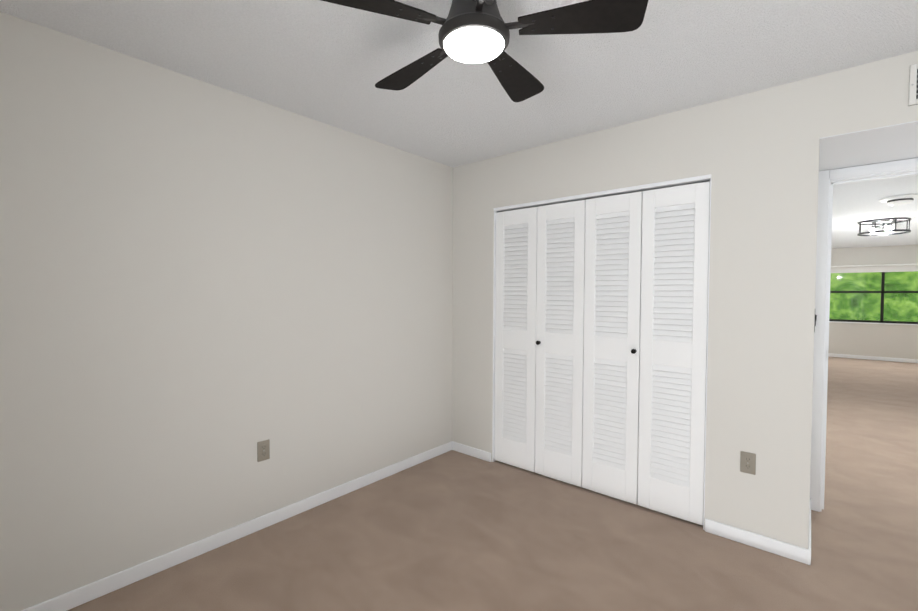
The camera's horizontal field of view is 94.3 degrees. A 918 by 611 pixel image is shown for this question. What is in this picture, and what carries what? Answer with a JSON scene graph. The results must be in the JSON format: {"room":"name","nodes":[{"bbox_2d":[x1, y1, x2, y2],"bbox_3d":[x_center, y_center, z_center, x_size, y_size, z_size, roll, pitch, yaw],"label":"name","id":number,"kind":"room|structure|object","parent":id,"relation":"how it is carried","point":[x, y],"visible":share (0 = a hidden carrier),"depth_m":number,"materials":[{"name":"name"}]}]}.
{"room":"empty bedroom","nodes":[
{"label":"empty bedroom","id":0,"kind":"room"},
{"bbox_2d":[0,11,452,610],"bbox_3d":[-0.973,0.061,2.687,0.100,2.440,4.440,2,2,40],"label":"wall","id":1,"kind":"structure","parent":0,"point":[206,289],"depth_m":2.14,"materials":[{"name":"white paint"}]},
{"bbox_2d":[21,441,452,610],"bbox_3d":[-1.175,1.251,2.404,0.012,0.075,3.444,2,2,40],"label":"baseboard","id":2,"kind":"structure","parent":1,"relation":"attached to","point":[94,590],"depth_m":2.25,"materials":[{"name":"white wood"}]},
{"bbox_2d":[257,439,269,461],"bbox_3d":[-1.126,0.836,2.452,0.009,0.115,0.070,2,2,40],"label":"outlet","id":3,"kind":"object","parent":1,"relation":"attached to","point":[263,450],"visible":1,"depth_m":2.45,"materials":[{"name":"beige plastic"}]},
{"bbox_2d":[0,0,917,167],"bbox_3d":[4.179,-1.233,4.672,5.300,0.080,14.200,2,2,40],"label":"ceiling","id":4,"kind":"structure","parent":0,"point":[329,63],"depth_m":1.93,"materials":[{"name":"white paint"}]},
{"bbox_2d":[321,0,647,102],"bbox_3d":[0.044,-0.992,1.471,1.048,0.259,1.057,2,2,40],"label":"ceiling fan","id":5,"kind":"object","parent":4,"relation":"hanging from","point":[474,31],"visible":1,"depth_m":1.39,"materials":[{"name":"black"}]},
{"bbox_2d":[67,357,917,610],"bbox_3d":[4.168,1.276,4.742,5.300,0.060,14.200,2,2,40],"label":"floor","id":6,"kind":"structure","parent":0,"point":[452,530],"depth_m":2.26,"materials":[{"name":"carpet"}]},
{"bbox_2d":[502,181,707,211],"bbox_3d":[1.339,0.048,3.513,2.342,2.440,0.100,2,2,40],"label":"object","id":7,"kind":"structure","parent":0,"point":[611,195],"depth_m":3.46,"materials":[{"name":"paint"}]},
{"bbox_2d":[452,82,794,541],"bbox_3d":[0.853,0.061,2.973,2.305,2.440,0.100,2,2,40],"label":"wall","id":8,"kind":"structure","parent":0,"point":[740,148],"depth_m":2.38,"materials":[{"name":"white paint"}]},
{"bbox_2d":[453,441,490,461],"bbox_3d":[0.109,1.224,3.564,0.395,0.075,0.012,2,2,40],"label":"baseboard","id":9,"kind":"structure","parent":8,"relation":"attached to","point":[484,455],"depth_m":3.55,"materials":[{"name":"white wood"}]},
{"bbox_2d":[494,181,709,524],"bbox_3d":[0.855,0.272,2.931,1.492,1.991,0.062,2,2,40],"label":"closet doors","id":10,"kind":"structure","parent":8,"relation":"in","point":[601,312],"depth_m":2.82,"materials":[{"name":"white wood"}]},
{"bbox_2d":[492,174,711,529],"bbox_3d":[0.874,0.262,2.952,1.512,2.040,0.093,2,2,40],"label":"trim","id":11,"kind":"structure","parent":8,"relation":"attached to","point":[690,180],"depth_m":2.87,"materials":[{"name":"white wood"}]},
{"bbox_2d":[740,451,755,474],"bbox_3d":[1.569,0.855,2.310,0.070,0.115,0.009,2,2,40],"label":"outlet","id":12,"kind":"object","parent":8,"relation":"attached to","point":[748,462],"visible":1,"depth_m":2.31,"materials":[{"name":"beige plastic"}]},
{"bbox_2d":[705,518,800,561],"bbox_3d":[1.576,1.265,2.311,0.423,0.075,0.012,2,2,40],"label":"baseboard","id":13,"kind":"structure","parent":8,"relation":"attached to","point":[784,549],"depth_m":2.29,"materials":[{"name":"white wood"}]},
{"bbox_2d":[783,75,820,548],"bbox_3d":[3.223,0.044,3.958,0.182,2.440,4.676,2,2,40],"label":"wall","id":14,"kind":"structure","parent":0,"point":[802,292],"depth_m":2.15,"materials":[{"name":"white paint"}]},
{"bbox_2d":[801,498,810,564],"bbox_3d":[1.994,1.264,2.419,0.024,0.075,0.720,2,2,40],"label":"baseboard","id":15,"kind":"structure","parent":14,"relation":"attached to","point":[805,553],"depth_m":2.16,"materials":[{"name":"white wood"}]},
{"bbox_2d":[819,51,917,170],"bbox_3d":[2.463,-0.972,2.063,1.110,0.310,0.846,2,2,40],"label":"wall","id":16,"kind":"structure","parent":0,"point":[868,115],"depth_m":2.02,"materials":[{"name":"white paint"}]},
{"bbox_2d":[908,64,917,105],"bbox_3d":[2.128,-0.973,1.783,0.334,0.175,0.013,2,2,40],"label":"wall air vent","id":17,"kind":"object","parent":16,"relation":"attached to","point":[913,87],"visible":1,"depth_m":1.88,"materials":[{"name":"grey metal"}]},
{"bbox_2d":[828,245,917,358],"bbox_3d":[8.507,-0.081,9.237,4.600,2.440,0.120,2,2,40],"label":"wall","id":18,"kind":"structure","parent":0,"point":[888,340],"depth_m":8.95,"materials":[{"name":"white paint"}]},
{"bbox_2d":[828,353,917,362],"bbox_3d":[8.923,1.115,8.824,3.180,0.075,0.012,2,2,40],"label":"baseboard","id":19,"kind":"structure","parent":18,"relation":"attached to","point":[874,358],"depth_m":8.96,"materials":[{"name":"white wood"}]},
{"bbox_2d":[829,272,917,324],"bbox_3d":[8.859,-0.205,8.897,1.890,1.190,0.105,2,2,40],"label":"window","id":20,"kind":"structure","parent":18,"relation":"in","point":[882,304],"depth_m":8.91,"materials":[{"name":"black"}]},
{"bbox_2d":[831,264,917,272],"bbox_3d":[8.822,-0.772,8.836,1.810,0.157,0.050,2,2,40],"label":"window blind","id":21,"kind":"object","parent":18,"relation":"attached to","point":[878,268],"visible":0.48,"depth_m":8.92,"materials":[{"name":"white"}]},
{"bbox_2d":[831,175,917,248],"bbox_3d":[3.947,-0.936,3.871,4.400,0.470,3.830,2,2,40],"label":"ceiling","id":22,"kind":"structure","parent":0,"point":[854,204],"depth_m":3.61,"materials":[{"name":"white paint"}]},
{"bbox_2d":[857,217,910,235],"bbox_3d":[3.908,-0.723,3.917,0.350,0.125,0.350,2,2,40],"label":"light","id":23,"kind":"object","parent":22,"relation":"attached to","point":[887,227],"visible":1,"depth_m":3.88,"materials":[{"name":"black metal"}]},
{"bbox_2d":[879,194,917,205],"bbox_3d":[3.293,-0.781,3.177,0.224,0.052,0.224,2,2,40],"label":"smoke detector","id":24,"kind":"object","parent":22,"relation":"attached to","point":[900,199],"visible":1,"depth_m":3.13,"materials":[{"name":"white plastic"}]},
{"bbox_3d":[2.683,0.240,2.382,1.138,2.130,0.120,2,2,40],"label":"wall","id":25,"kind":"structure","parent":0,"visible":0},
{"bbox_2d":[810,158,917,511],"bbox_3d":[2.627,0.239,2.430,0.930,2.129,0.152,2,2,40],"label":"door frame","id":26,"kind":"structure","parent":25,"relation":"attached to","point":[885,170],"depth_m":2.65,"materials":[{"name":"white wood"}]},
{"label":"outside","id":27,"kind":"structure","parent":0,"visible":0},
{"bbox_2d":[829,271,917,321],"bbox_3d":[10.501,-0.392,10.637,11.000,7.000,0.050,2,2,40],"label":"foliage","id":28,"kind":"object","parent":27,"point":[869,282],"depth_m":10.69,"materials":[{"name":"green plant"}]}
]}

